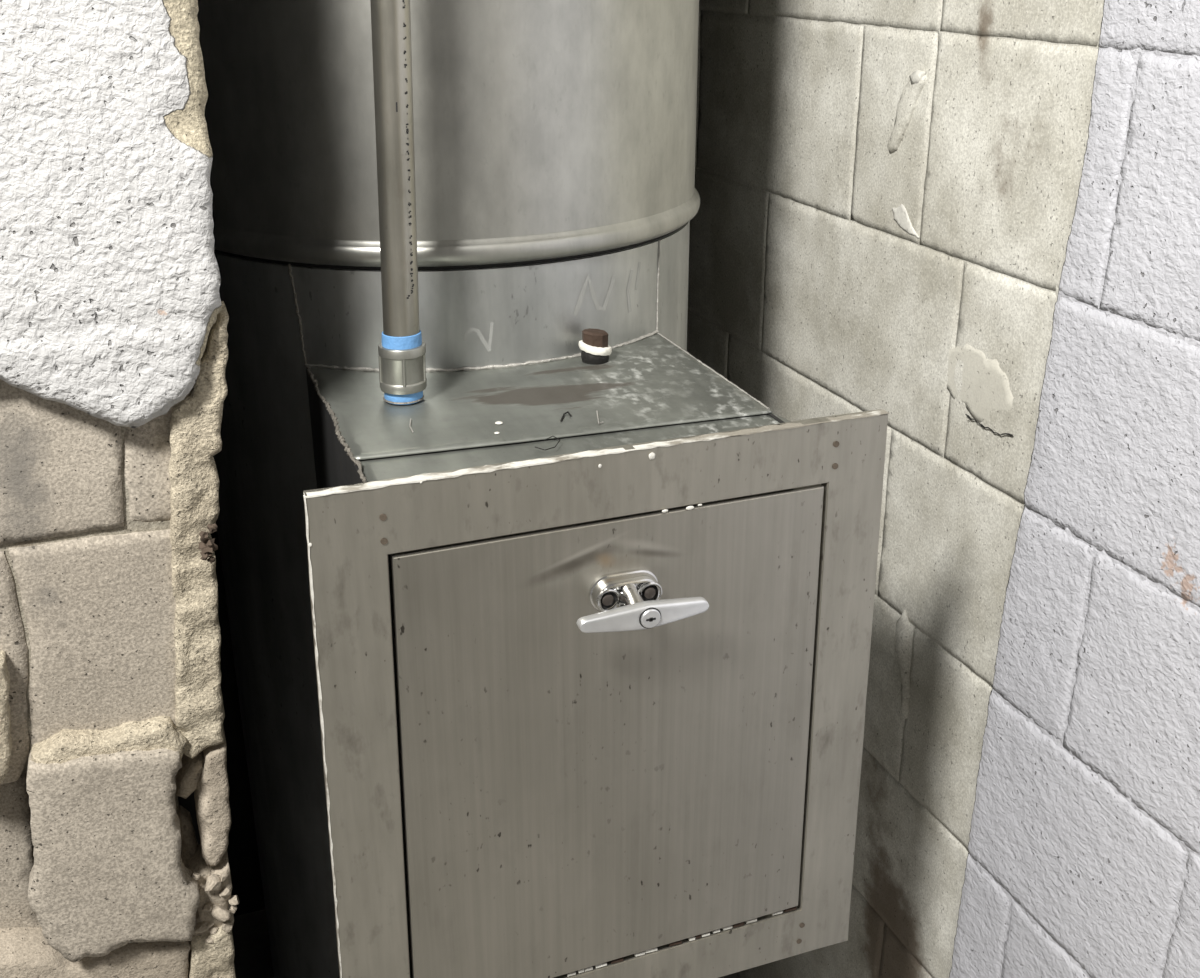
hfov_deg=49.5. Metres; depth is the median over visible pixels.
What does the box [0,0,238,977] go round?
wall
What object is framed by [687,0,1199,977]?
wall
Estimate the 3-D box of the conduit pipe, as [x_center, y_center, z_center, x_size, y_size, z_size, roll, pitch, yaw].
[-0.146,-0.793,0.789,0.078,1.551,0.039,-8,24,-18]
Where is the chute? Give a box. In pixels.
[197,0,888,977]
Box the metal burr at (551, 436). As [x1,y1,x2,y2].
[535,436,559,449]
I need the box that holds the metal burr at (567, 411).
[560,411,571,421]
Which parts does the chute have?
panel, panel, plate, plate, door panel, handle, panel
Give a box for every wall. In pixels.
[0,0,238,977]
[210,523,264,915]
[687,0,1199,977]
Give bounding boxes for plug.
[579,328,611,364]
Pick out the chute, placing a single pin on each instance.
(592, 704)
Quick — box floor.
[232,910,738,977]
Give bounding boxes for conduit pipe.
[370,0,426,404]
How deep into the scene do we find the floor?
2.11 m
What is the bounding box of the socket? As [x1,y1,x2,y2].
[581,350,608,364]
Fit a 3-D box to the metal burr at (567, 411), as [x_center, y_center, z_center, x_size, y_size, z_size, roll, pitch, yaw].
[-0.026,-0.058,1.039,0.008,0.001,0.023,2,23,6]
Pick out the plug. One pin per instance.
(594, 346)
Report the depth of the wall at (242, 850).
2.09 m

